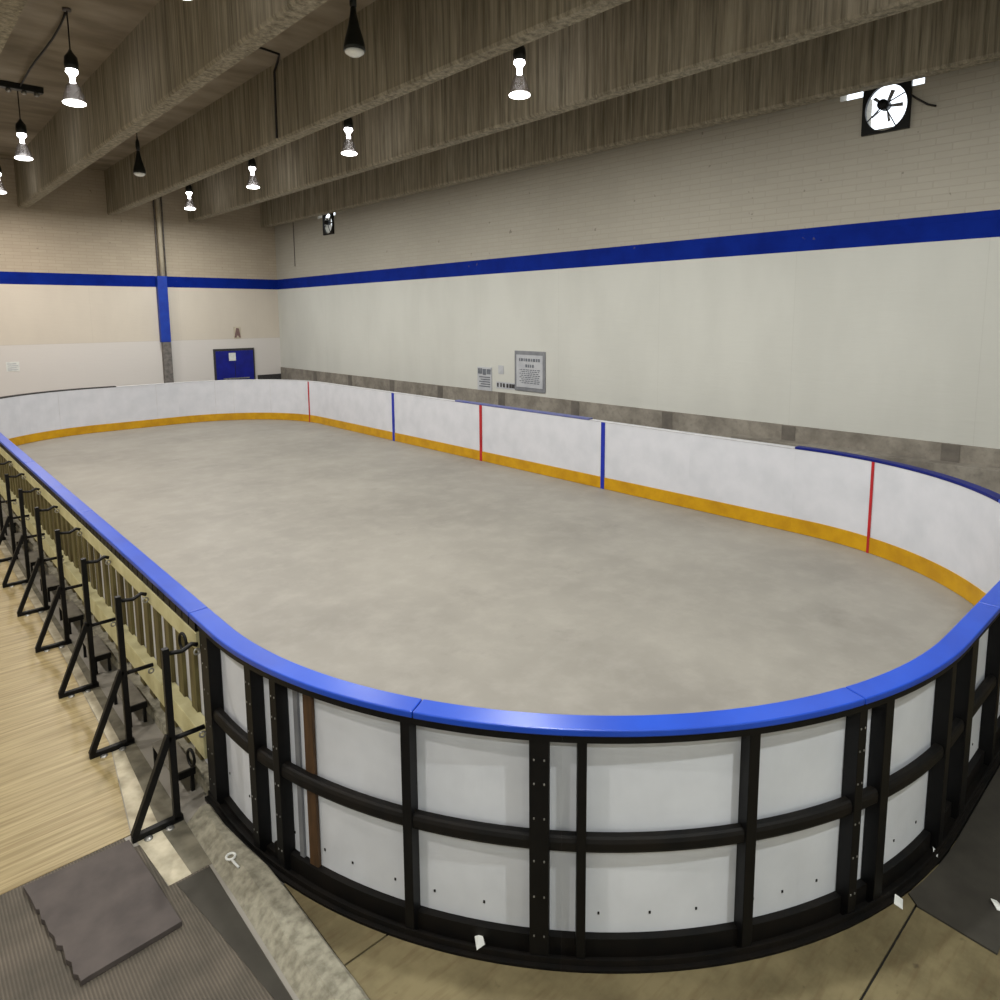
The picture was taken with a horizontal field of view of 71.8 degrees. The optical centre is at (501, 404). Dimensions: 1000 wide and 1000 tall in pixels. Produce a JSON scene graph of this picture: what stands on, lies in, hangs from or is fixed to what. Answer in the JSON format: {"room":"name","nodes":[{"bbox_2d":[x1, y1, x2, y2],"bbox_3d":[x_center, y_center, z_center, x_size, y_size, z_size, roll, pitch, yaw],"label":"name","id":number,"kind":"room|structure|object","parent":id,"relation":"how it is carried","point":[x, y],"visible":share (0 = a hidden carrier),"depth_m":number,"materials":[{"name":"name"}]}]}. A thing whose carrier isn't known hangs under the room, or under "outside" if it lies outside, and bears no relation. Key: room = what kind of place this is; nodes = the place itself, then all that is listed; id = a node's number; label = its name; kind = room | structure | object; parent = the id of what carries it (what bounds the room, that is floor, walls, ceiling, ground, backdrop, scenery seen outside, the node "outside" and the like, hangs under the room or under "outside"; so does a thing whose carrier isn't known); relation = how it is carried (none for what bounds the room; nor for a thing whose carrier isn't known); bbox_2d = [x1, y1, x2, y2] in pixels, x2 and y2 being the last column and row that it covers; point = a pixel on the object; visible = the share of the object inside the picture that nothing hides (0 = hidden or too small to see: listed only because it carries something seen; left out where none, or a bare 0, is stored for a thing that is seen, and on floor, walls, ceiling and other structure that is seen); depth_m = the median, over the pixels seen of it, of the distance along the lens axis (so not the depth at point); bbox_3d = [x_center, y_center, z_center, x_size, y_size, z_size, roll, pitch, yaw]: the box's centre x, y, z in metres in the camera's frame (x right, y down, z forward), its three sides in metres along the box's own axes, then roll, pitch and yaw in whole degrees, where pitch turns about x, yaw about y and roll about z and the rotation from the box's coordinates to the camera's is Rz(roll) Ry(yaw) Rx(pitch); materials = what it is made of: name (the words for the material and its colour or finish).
{"room":"ice rink","nodes":[
{"label":"ice rink","id":0,"kind":"room"},
{"bbox_2d":[0,549,129,894],"bbox_3d":[-9.965,1.849,8.294,5.915,0.005,17.340,-7,10,-42],"label":"floor","id":1,"kind":"structure","parent":0,"point":[59,806],"depth_m":4.40,"materials":[{"name":"beige wood"}]},
{"bbox_2d":[0,460,16,540],"bbox_3d":[-6.638,1.210,9.024,0.418,1.035,0.677,-7,10,-42],"label":"brace","id":2,"kind":"object","parent":1,"relation":"on","point":[2,519],"visible":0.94,"depth_m":8.87,"materials":[{"name":"black metal"}]},
{"bbox_2d":[0,473,29,562],"bbox_3d":[-5.982,1.298,8.312,0.418,1.035,0.677,-7,10,-42],"label":"brace","id":3,"kind":"object","parent":1,"relation":"on","point":[15,537],"visible":0.91,"depth_m":8.11,"materials":[{"name":"black metal"}]},
{"bbox_2d":[15,532,27,541],"bbox_3d":[-5.964,1.643,8.546,0.120,0.020,0.420,-7,10,-42],"label":"shelf","id":4,"kind":"object","parent":3,"relation":"attached to","point":[17,535],"depth_m":8.56,"materials":[{"name":"grey metal"}]},
{"bbox_2d":[2,487,44,587],"bbox_3d":[-5.327,1.386,7.599,0.418,1.035,0.677,-7,10,-42],"label":"brace","id":5,"kind":"object","parent":1,"relation":"on","point":[30,557],"visible":0.81,"depth_m":7.39,"materials":[{"name":"black metal"}]},
{"bbox_2d":[29,551,38,561],"bbox_3d":[-5.309,1.731,7.834,0.120,0.020,0.420,-7,10,-42],"label":"shelf","id":6,"kind":"object","parent":5,"relation":"attached to","point":[33,556],"depth_m":7.83,"materials":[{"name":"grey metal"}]},
{"bbox_2d":[17,505,63,616],"bbox_3d":[-4.672,1.474,6.886,0.418,1.035,0.677,-7,10,-42],"label":"brace","id":7,"kind":"object","parent":1,"relation":"on","point":[49,582],"visible":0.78,"depth_m":6.68,"materials":[{"name":"black metal"}]},
{"bbox_2d":[35,527,83,652],"bbox_3d":[-4.017,1.562,6.174,0.418,1.035,0.677,-7,10,-42],"label":"brace","id":8,"kind":"object","parent":1,"relation":"on","point":[69,612],"visible":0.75,"depth_m":5.97,"materials":[{"name":"black metal"}]},
{"bbox_2d":[58,555,115,698],"bbox_3d":[-3.362,1.650,5.461,0.418,1.035,0.677,-7,10,-42],"label":"brace","id":9,"kind":"object","parent":1,"relation":"on","point":[97,650],"visible":0.98,"depth_m":5.26,"materials":[{"name":"black metal"}]},
{"bbox_2d":[88,592,153,759],"bbox_3d":[-2.707,1.738,4.749,0.418,1.035,0.677,-7,10,-42],"label":"brace","id":10,"kind":"object","parent":1,"relation":"on","point":[132,699],"visible":1,"depth_m":4.54,"materials":[{"name":"black metal"}]},
{"bbox_2d":[0,541,191,885],"bbox_3d":[-7.592,1.598,10.096,0.188,0.003,17.851,-7,10,-41],"label":"concrete strip","id":11,"kind":"object","parent":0,"point":[159,850],"visible":0.8,"depth_m":4.16,"materials":[{"name":"beige concrete"}]},
{"bbox_2d":[0,532,211,873],"bbox_3d":[-7.574,1.596,10.113,0.121,0.003,17.850,-7,10,-42],"label":"strip","id":12,"kind":"object","parent":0,"point":[182,839],"visible":0.88,"depth_m":4.16,"materials":[{"name":"grey concrete"}]},
{"bbox_2d":[0,158,280,396],"bbox_3d":[-12.693,-2.708,17.335,15.300,6.750,0.300,-7,10,-42],"label":"wall","id":13,"kind":"structure","parent":0,"point":[79,307],"depth_m":19.05,"materials":[{"name":"beige paint"}]},
{"bbox_2d":[6,362,19,371],"bbox_3d":[-12.436,-0.972,17.575,0.280,0.240,0.011,-7,10,-42],"label":"notice","id":14,"kind":"object","parent":13,"relation":"attached to","point":[10,366],"visible":1,"depth_m":17.57,"materials":[{"name":"white paper"}]},
{"bbox_2d":[213,348,255,379],"bbox_3d":[-8.228,-0.808,21.396,1.250,1.870,0.110,-7,10,-42],"label":"door","id":15,"kind":"structure","parent":13,"relation":"in","point":[243,368],"depth_m":21.32,"materials":[{"name":"blue paint"}]},
{"bbox_2d":[229,353,235,360],"bbox_3d":[-8.276,-1.478,21.237,0.210,0.240,0.006,-7,10,-42],"label":"paper","id":16,"kind":"object","parent":15,"relation":"attached to","point":[232,356],"visible":1,"depth_m":21.24,"materials":[{"name":"white paper"}]},
{"bbox_2d":[233,327,240,338],"bbox_3d":[-8.162,-2.229,21.344,0.220,0.360,0.018,-7,10,-42],"label":"wall sign","id":17,"kind":"object","parent":13,"relation":"attached to","point":[237,330],"visible":1,"depth_m":21.34,"materials":[{"name":"plastic"}]},
{"bbox_2d":[258,374,280,378],"bbox_3d":[-7.436,-0.480,22.206,0.760,1.000,0.050,-7,10,-42],"label":"baseboard","id":18,"kind":"structure","parent":13,"relation":"attached to","point":[267,376],"depth_m":22.14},
{"bbox_2d":[153,196,173,382],"bbox_3d":[-9.673,-3.045,19.757,0.298,6.750,0.160,-7,10,-42],"label":"wall column","id":19,"kind":"structure","parent":0,"point":[161,281],"depth_m":19.70,"materials":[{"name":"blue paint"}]},
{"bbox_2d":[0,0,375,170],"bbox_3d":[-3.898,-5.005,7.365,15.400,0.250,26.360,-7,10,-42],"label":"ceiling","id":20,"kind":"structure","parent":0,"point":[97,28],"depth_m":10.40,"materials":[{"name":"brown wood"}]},
{"bbox_2d":[0,166,6,193],"bbox_3d":[-11.077,-5.250,15.152,0.268,1.170,0.268,-7,10,-42],"label":"lamp","id":21,"kind":"object","parent":20,"relation":"hanging from","point":[1,192],"visible":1,"depth_m":15.19,"materials":[{"name":"grey paint"}]},
{"bbox_2d":[0,0,26,53],"bbox_3d":[-4.820,-4.186,6.551,0.200,1.150,25.860,-7,10,-42],"label":"ceiling beam","id":22,"kind":"structure","parent":20,"relation":"attached to","point":[10,10],"depth_m":6.37,"materials":[{"name":"wood"}]},
{"bbox_2d":[0,80,43,96],"bbox_3d":[-8.121,-5.325,11.655,0.650,0.160,0.140,-7,10,-42],"label":"track light rail","id":23,"kind":"object","parent":20,"relation":"attached to","point":[8,86],"visible":0.99,"depth_m":11.64,"materials":[{"name":"metal"}]},
{"bbox_2d":[14,90,32,160],"bbox_3d":[-8.316,-4.852,11.943,0.268,1.170,0.268,-7,10,-42],"label":"lamp","id":24,"kind":"object","parent":20,"relation":"hanging from","point":[20,127],"visible":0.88,"depth_m":11.91,"materials":[{"name":"grey paint"}]},
{"bbox_2d":[19,12,65,86],"bbox_3d":[-6.939,-5.188,10.337,0.077,0.078,3.992,-7,10,-42],"label":"cable","id":25,"kind":"object","parent":20,"relation":"attached to","point":[64,14],"visible":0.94,"depth_m":9.89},
{"bbox_2d":[62,7,85,106],"bbox_3d":[-5.541,-4.474,8.880,0.268,1.170,0.268,-7,10,-42],"label":"lamp","id":26,"kind":"object","parent":20,"relation":"hanging from","point":[71,65],"visible":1,"depth_m":8.85,"materials":[{"name":"black metal"}]},
{"bbox_2d":[133,133,145,176],"bbox_3d":[-6.949,-4.994,13.182,0.228,1.228,0.228,-7,10,-42],"label":"lamp","id":27,"kind":"object","parent":20,"relation":"hanging from","point":[139,170],"visible":0.86,"depth_m":13.17,"materials":[{"name":"black metal"}]},
{"bbox_2d":[13,0,327,207],"bbox_3d":[-3.365,-4.368,7.866,0.200,1.150,25.860,-7,10,-42],"label":"ceiling beam","id":28,"kind":"structure","parent":20,"relation":"attached to","point":[180,46],"depth_m":9.17,"materials":[{"name":"wood"}]},
{"bbox_2d":[184,185,195,209],"bbox_3d":[-8.003,-5.598,17.663,0.268,1.170,0.268,-7,10,-42],"label":"lamp","id":29,"kind":"object","parent":20,"relation":"hanging from","point":[188,189],"visible":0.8,"depth_m":17.63,"materials":[{"name":"grey paint"}]},
{"bbox_2d":[247,158,259,188],"bbox_3d":[-5.340,-5.241,14.768,0.268,1.170,0.268,-7,10,-42],"label":"lamp","id":30,"kind":"object","parent":20,"relation":"hanging from","point":[251,163],"visible":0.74,"depth_m":14.74,"materials":[{"name":"grey paint"}]},
{"bbox_2d":[259,47,279,137],"bbox_3d":[-3.494,-4.715,10.370,0.333,1.115,0.997,1,8,9],"label":"cable","id":31,"kind":"object","parent":20,"relation":"hanging from","point":[262,48],"visible":0.84,"depth_m":10.81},
{"bbox_2d":[341,117,356,155],"bbox_3d":[-2.612,-4.869,11.756,0.268,1.170,0.268,-7,10,-42],"label":"lamp","id":32,"kind":"object","parent":20,"relation":"hanging from","point":[348,123],"visible":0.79,"depth_m":11.73,"materials":[{"name":"grey paint"}]},
{"bbox_2d":[343,0,365,57],"bbox_3d":[-1.537,-4.247,7.134,0.228,1.228,0.228,-7,10,-42],"label":"lamp","id":33,"kind":"object","parent":20,"relation":"hanging from","point":[354,46],"visible":1,"depth_m":7.12,"materials":[{"name":"black metal"}]},
{"bbox_2d":[104,0,629,214],"bbox_3d":[-1.880,-4.553,9.208,0.200,1.150,25.860,-7,10,-42],"label":"ceiling beam","id":34,"kind":"structure","parent":20,"relation":"attached to","point":[411,45],"depth_m":9.44,"materials":[{"name":"wood"}]},
{"bbox_2d":[509,45,529,98],"bbox_3d":[0.226,-4.490,8.684,0.268,1.170,0.268,-7,10,-42],"label":"lamp","id":35,"kind":"object","parent":20,"relation":"hanging from","point":[519,54],"visible":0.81,"depth_m":8.66,"materials":[{"name":"grey paint"}]},
{"bbox_2d":[187,0,941,221],"bbox_3d":[-0.329,-4.747,10.611,0.200,1.150,25.860,-7,10,-42],"label":"ceiling beam","id":36,"kind":"structure","parent":20,"relation":"attached to","point":[631,46],"depth_m":9.35,"materials":[{"name":"wood"}]},
{"bbox_2d":[260,0,999,227],"bbox_3d":[1.281,-4.948,12.066,0.200,1.150,25.860,-7,10,-42],"label":"ceiling beam","id":37,"kind":"structure","parent":20,"relation":"attached to","point":[943,36],"depth_m":10.04,"materials":[{"name":"wood"}]},
{"bbox_2d":[0,419,999,999],"bbox_3d":[-3.849,1.931,8.267,15.400,0.262,26.360,-7,10,-42],"label":"floor","id":38,"kind":"structure","parent":0,"point":[383,564],"depth_m":6.88,"materials":[{"name":"grey concrete"}]},
{"bbox_2d":[0,454,7,509],"bbox_3d":[-8.810,0.835,11.781,0.113,1.100,4.200,-7,10,-42],"label":"board","id":39,"kind":"object","parent":38,"relation":"on","point":[2,476],"visible":0.32,"depth_m":10.35,"materials":[{"name":"beige wood"}]},
{"bbox_2d":[0,433,207,616],"bbox_3d":[-6.005,0.651,8.650,0.112,0.032,12.536,-7,10,-42],"label":"cap rail","id":40,"kind":"object","parent":39,"relation":"on","point":[181,597],"visible":1,"depth_m":5.30,"materials":[{"name":"blue plastic"}]},
{"bbox_2d":[0,396,23,445],"bbox_3d":[-10.714,0.502,14.443,0.400,1.100,2.504,-3,8,-16],"label":"board","id":41,"kind":"object","parent":38,"relation":"on","point":[10,411],"visible":0.77,"depth_m":15.36,"materials":[{"name":"white plastic"}]},
{"bbox_2d":[0,386,115,398],"bbox_3d":[-10.474,-0.193,15.398,1.050,0.030,4.324,0,7,7],"label":"cap rail","id":42,"kind":"object","parent":41,"relation":"on","point":[2,397],"visible":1,"depth_m":16.38,"materials":[{"name":"grey plastic"}]},
{"bbox_2d":[0,443,44,553],"bbox_3d":[-6.417,1.156,9.178,0.113,1.100,2.900,-7,10,-42],"label":"board","id":43,"kind":"object","parent":38,"relation":"on","point":[31,500],"visible":0.43,"depth_m":8.90,"materials":[{"name":"beige wood"}]},
{"bbox_2d":[19,388,106,443],"bbox_3d":[-10.515,0.230,16.527,0.292,1.100,1.983,4,9,30],"label":"board","id":44,"kind":"object","parent":38,"relation":"on","point":[44,416],"visible":1,"depth_m":16.56,"materials":[{"name":"white plastic"}]},
{"bbox_2d":[28,469,107,636],"bbox_3d":[-4.463,1.418,7.053,0.113,1.100,2.900,-7,10,-42],"label":"board","id":45,"kind":"object","parent":38,"relation":"on","point":[74,547],"visible":0.59,"depth_m":6.77,"materials":[{"name":"beige wood"}]},
{"bbox_2d":[103,383,179,430],"bbox_3d":[-9.307,0.042,17.905,1.751,1.100,0.123,-7,10,-42],"label":"board","id":46,"kind":"object","parent":38,"relation":"on","point":[128,407],"visible":1,"depth_m":17.84,"materials":[{"name":"white plastic"}]},
{"bbox_2d":[0,838,292,999],"bbox_3d":[-1.268,3.007,-1.099,6.005,0.006,8.355,-7,10,-42],"label":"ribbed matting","id":47,"kind":"object","parent":38,"relation":"on","point":[193,961],"visible":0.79,"depth_m":3.04,"materials":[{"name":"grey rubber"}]},
{"bbox_2d":[23,840,181,985],"bbox_3d":[-1.931,2.418,3.328,0.515,0.027,0.764,-7,10,-42],"label":"rubber mat","id":48,"kind":"object","parent":47,"relation":"on","point":[102,909],"depth_m":3.30,"materials":[{"name":"grey rubber"}]},
{"bbox_2d":[177,867,291,999],"bbox_3d":[-0.823,2.504,2.710,0.162,0.003,2.230,-7,10,-42],"label":"matting offcut","id":49,"kind":"object","parent":47,"relation":"on","point":[202,888],"visible":1,"depth_m":3.24,"materials":[{"name":"rubber"}]},
{"bbox_2d":[87,524,209,795],"bbox_3d":[-2.598,1.669,5.024,0.113,1.100,2.633,-7,10,-42],"label":"board","id":50,"kind":"object","parent":38,"relation":"on","point":[156,624],"visible":0.59,"depth_m":4.80,"materials":[{"name":"beige wood"}]},
{"bbox_2d":[178,632,195,766],"bbox_3d":[-1.833,1.723,4.025,0.090,0.839,0.018,5,9,36],"label":"shackle","id":51,"kind":"object","parent":50,"relation":"attached to","point":[180,633],"visible":0.87,"depth_m":4.04,"materials":[{"name":"black paint"}]},
{"bbox_2d":[130,642,205,843],"bbox_3d":[-2.051,1.826,4.036,0.418,1.035,0.677,-7,10,-42],"label":"brace","id":52,"kind":"object","parent":38,"relation":"on","point":[170,754],"visible":0.99,"depth_m":3.83,"materials":[{"name":"black metal"}]},
{"bbox_2d":[152,739,191,772],"bbox_3d":[-2.033,2.171,4.271,0.120,0.020,0.420,-7,10,-42],"label":"shelf","id":53,"kind":"object","parent":52,"relation":"attached to","point":[183,766],"depth_m":4.22,"materials":[{"name":"grey metal"}]},
{"bbox_2d":[177,380,254,423],"bbox_3d":[-7.793,-0.101,18.918,1.976,1.100,0.292,-3,8,-21],"label":"board","id":54,"kind":"object","parent":38,"relation":"on","point":[205,401],"visible":1,"depth_m":18.93,"materials":[{"name":"white plastic"}]},
{"bbox_2d":[116,379,253,386],"bbox_3d":[-8.386,-0.594,18.436,3.354,0.012,0.459,-5,9,-30],"label":"cap rail","id":55,"kind":"object","parent":54,"relation":"on","point":[245,379],"visible":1,"depth_m":18.43,"materials":[{"name":"plastic"}]},
{"bbox_2d":[197,625,276,862],"bbox_3d":[-1.458,1.820,3.795,0.737,1.100,0.141,7,10,44],"label":"board","id":56,"kind":"object","parent":38,"relation":"on","point":[241,793],"visible":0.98,"depth_m":3.82,"materials":[{"name":"white plastic"}]},
{"bbox_2d":[187,804,369,999],"bbox_3d":[1.074,2.694,0.938,0.200,0.068,8.240,-7,10,-42],"label":"floor strip","id":57,"kind":"object","parent":38,"relation":"on","point":[311,968],"visible":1,"depth_m":3.22,"materials":[{"name":"grey concrete"}]},
{"bbox_2d":[225,852,239,867],"bbox_3d":[-1.379,2.342,3.548,0.056,0.020,0.119,-7,10,-42],"label":"key","id":58,"kind":"object","parent":57,"relation":"on","point":[229,853],"visible":1,"depth_m":3.55,"materials":[{"name":"white metal"}]},
{"bbox_2d":[253,380,308,421],"bbox_3d":[-5.991,-0.123,18.991,1.815,1.100,0.265,2,8,17],"label":"board","id":59,"kind":"object","parent":38,"relation":"on","point":[273,399],"visible":1,"depth_m":19.02,"materials":[{"name":"white plastic"}]},
{"bbox_2d":[307,382,392,439],"bbox_3d":[-3.812,0.091,17.226,0.183,1.100,3.979,-7,10,-42],"label":"board","id":60,"kind":"object","parent":38,"relation":"on","point":[365,411],"visible":0.98,"depth_m":17.06,"materials":[{"name":"white plastic"}]},
{"bbox_2d":[257,669,561,971],"bbox_3d":[-0.487,1.889,3.215,1.595,1.100,0.232,2,8,21],"label":"board","id":61,"kind":"object","parent":38,"relation":"on","point":[432,835],"visible":0.94,"depth_m":3.14,"materials":[{"name":"white plastic"}]},
{"bbox_2d":[475,935,484,949],"bbox_3d":[-0.102,2.392,3.100,0.040,0.023,0.100,-2,8,-14],"label":"paper scrap","id":62,"kind":"object","parent":61,"relation":"on","point":[479,941],"visible":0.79,"depth_m":3.08,"materials":[{"name":"white paper"}]},
{"bbox_2d":[391,393,479,459],"bbox_3d":[-1.418,0.406,14.665,0.126,1.100,3.060,-7,10,-42],"label":"board","id":63,"kind":"object","parent":38,"relation":"on","point":[451,427],"visible":0.98,"depth_m":14.51,"materials":[{"name":"white plastic"}]},
{"bbox_2d":[254,379,454,401],"bbox_3d":[-3.665,-0.422,16.850,7.884,0.012,0.808,6,10,40],"label":"cap rail","id":64,"kind":"object","parent":63,"relation":"on","point":[254,379],"visible":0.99,"depth_m":16.38,"materials":[{"name":"white plastic"}]},
{"bbox_2d":[479,405,600,487],"bbox_3d":[0.638,0.682,12.429,0.126,1.100,3.040,-7,10,-42],"label":"board","id":65,"kind":"object","parent":38,"relation":"on","point":[565,448],"visible":0.96,"depth_m":12.25,"materials":[{"name":"white plastic"}]},
{"bbox_2d":[455,400,592,419],"bbox_3d":[0.289,0.075,12.729,0.112,0.032,3.536,-7,10,-42],"label":"cap rail","id":66,"kind":"object","parent":65,"relation":"on","point":[461,401],"visible":1,"depth_m":12.51,"materials":[{"name":"plastic"}]},
{"bbox_2d":[600,422,689,507],"bbox_3d":[2.218,0.895,10.710,0.126,1.100,1.650,-7,10,-42],"label":"board","id":67,"kind":"object","parent":38,"relation":"on","point":[652,464],"visible":0.95,"depth_m":10.62,"materials":[{"name":"white plastic"}]},
{"bbox_2d":[590,419,794,448],"bbox_3d":[2.647,0.402,10.165,0.112,0.012,3.432,-7,10,-42],"label":"cap rail","id":68,"kind":"object","parent":67,"relation":"on","point":[633,425],"visible":0.95,"depth_m":9.92,"materials":[{"name":"plastic"}]},
{"bbox_2d":[561,700,878,973],"bbox_3d":[0.987,1.898,3.060,1.490,1.100,0.217,-2,8,-10],"label":"board","id":69,"kind":"object","parent":38,"relation":"on","point":[695,851],"visible":0.91,"depth_m":3.05,"materials":[{"name":"white plastic"}]},
{"bbox_2d":[688,434,794,531],"bbox_3d":[3.295,1.039,9.541,0.123,1.100,1.540,-7,10,-42],"label":"board","id":70,"kind":"object","parent":38,"relation":"on","point":[744,481],"visible":0.98,"depth_m":9.46,"materials":[{"name":"white plastic"}]},
{"bbox_2d":[791,449,871,551],"bbox_3d":[4.121,1.157,8.587,0.164,1.100,1.011,-6,9,-35],"label":"board","id":71,"kind":"object","parent":38,"relation":"on","point":[831,493],"visible":0.91,"depth_m":8.56,"materials":[{"name":"white plastic"}]},
{"bbox_2d":[894,894,902,909],"bbox_3d":[1.912,2.388,3.321,0.040,0.023,0.060,5,9,36],"label":"paper scrap","id":72,"kind":"object","parent":38,"relation":"on","point":[898,901],"visible":1,"depth_m":3.32,"materials":[{"name":"white paper"}]},
{"bbox_2d":[856,644,972,917],"bbox_3d":[2.105,1.835,3.488,0.987,1.100,0.163,-6,9,-34],"label":"board","id":73,"kind":"object","parent":38,"relation":"on","point":[911,733],"visible":0.84,"depth_m":3.44,"materials":[{"name":"white plastic"}]},
{"bbox_2d":[866,462,999,605],"bbox_3d":[4.555,1.349,7.087,0.346,1.100,2.256,-1,7,-2],"label":"board","id":74,"kind":"object","parent":38,"relation":"on","point":[945,532],"visible":0.85,"depth_m":7.30,"materials":[{"name":"white plastic"}]},
{"bbox_2d":[189,499,999,736],"bbox_3d":[1.755,1.171,4.218,6.859,0.032,2.096,-3,8,-20],"label":"cap rail","id":75,"kind":"object","parent":74,"relation":"on","point":[970,627],"visible":1,"depth_m":3.06,"materials":[{"name":"blue plastic"}]},
{"bbox_2d":[795,446,999,501],"bbox_3d":[4.376,0.705,7.655,0.455,0.032,2.774,-3,8,-17],"label":"cap rail","id":76,"kind":"object","parent":74,"relation":"on","point":[993,495],"visible":1,"depth_m":7.55,"materials":[{"name":"blue plastic"}]},
{"bbox_2d":[909,767,999,954],"bbox_3d":[2.717,2.330,3.778,1.770,0.010,0.375,-7,10,-42],"label":"floor mat","id":77,"kind":"object","parent":38,"relation":"on","point":[959,892],"visible":1,"depth_m":3.43,"materials":[{"name":"black rubber"}]},
{"bbox_2d":[991,899,999,910],"bbox_3d":[2.363,2.379,3.285,0.040,0.023,0.060,0,7,2],"label":"paper scrap","id":78,"kind":"object","parent":77,"relation":"on","point":[995,902],"visible":1,"depth_m":3.29,"materials":[{"name":"white paper"}]},
{"bbox_2d":[946,613,999,827],"bbox_3d":[3.045,1.725,4.280,1.500,1.100,0.123,-7,10,-42],"label":"board","id":79,"kind":"object","parent":38,"relation":"on","point":[974,758],"visible":0.81,"depth_m":4.09,"materials":[{"name":"white plastic"}]},
{"bbox_2d":[274,60,999,448],"bbox_3d":[1.634,-2.212,12.728,0.220,6.750,25.860,-7,10,-42],"label":"wall","id":80,"kind":"structure","parent":0,"point":[794,266],"depth_m":10.68,"materials":[{"name":"white paint"}]},
{"bbox_2d":[293,225,294,263],"bbox_3d":[-6.293,-5.407,20.868,0.022,2.400,0.022,-3,8,-20],"label":"conduit","id":81,"kind":"object","parent":80,"relation":"attached to","point":[293,225],"visible":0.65,"depth_m":20.94,"materials":[{"name":"grey metal"}]},
{"bbox_2d":[322,213,333,234],"bbox_3d":[-4.846,-5.060,19.282,0.165,0.594,0.560,-7,10,-42],"label":"exhaust fan","id":82,"kind":"object","parent":80,"relation":"attached to","point":[327,222],"visible":0.89,"depth_m":19.26,"materials":[{"name":"black paint"}]},
{"bbox_2d":[477,366,491,390],"bbox_3d":[-0.364,-0.565,14.982,0.024,0.510,0.460,-7,10,-42],"label":"sign","id":83,"kind":"object","parent":80,"relation":"attached to","point":[484,374],"visible":1,"depth_m":14.96,"materials":[{"name":"white paper"}]},
{"bbox_2d":[478,368,490,386],"bbox_3d":[-0.371,-0.589,14.972,0.004,0.400,0.420,-7,10,-42],"label":"print","id":84,"kind":"object","parent":83,"relation":"attached to","point":[484,374],"depth_m":14.97},
{"bbox_2d":[498,365,503,373],"bbox_3d":[-0.009,-0.742,14.577,0.008,0.180,0.160,-7,10,-42],"label":"notice","id":85,"kind":"object","parent":80,"relation":"attached to","point":[500,367],"visible":1,"depth_m":14.57,"materials":[{"name":"white paper"}]},
{"bbox_2d":[496,381,514,389],"bbox_3d":[0.091,-0.402,14.514,0.008,0.140,0.590,-7,10,-42],"label":"strip","id":86,"kind":"object","parent":80,"relation":"attached to","point":[503,385],"visible":1,"depth_m":14.52,"materials":[{"name":"white paper"}]},
{"bbox_2d":[515,350,545,392],"bbox_3d":[0.570,-0.672,13.931,0.029,0.820,0.880,-7,10,-42],"label":"sign","id":87,"kind":"object","parent":80,"relation":"attached to","point":[530,366],"visible":1,"depth_m":13.89,"materials":[{"name":"white paper"}]},
{"bbox_2d":[519,358,539,384],"bbox_3d":[0.562,-0.677,13.919,0.003,0.506,0.592,-7,10,-42],"label":"print","id":88,"kind":"object","parent":87,"relation":"attached to","point":[529,368],"depth_m":13.92},
{"bbox_2d":[281,367,999,493],"bbox_3d":[1.476,0.555,12.925,0.260,1.213,25.820,-7,10,-42],"label":"baseboard","id":89,"kind":"structure","parent":80,"relation":"attached to","point":[980,466],"depth_m":10.53,"materials":[{"name":"grey concrete"}]},
{"bbox_2d":[861,80,912,136],"bbox_3d":[4.860,-3.757,8.725,0.165,0.594,0.560,-7,10,-42],"label":"exhaust fan","id":90,"kind":"object","parent":80,"relation":"attached to","point":[885,105],"visible":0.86,"depth_m":8.70,"materials":[{"name":"black paint"}]},
{"bbox_2d":[911,94,935,106],"bbox_3d":[5.138,-3.707,8.407,0.285,0.200,0.042,6,10,39],"label":"cable","id":91,"kind":"object","parent":90,"relation":"attached to","point":[912,95],"visible":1,"depth_m":8.40,"materials":[{"name":"black rubber"}]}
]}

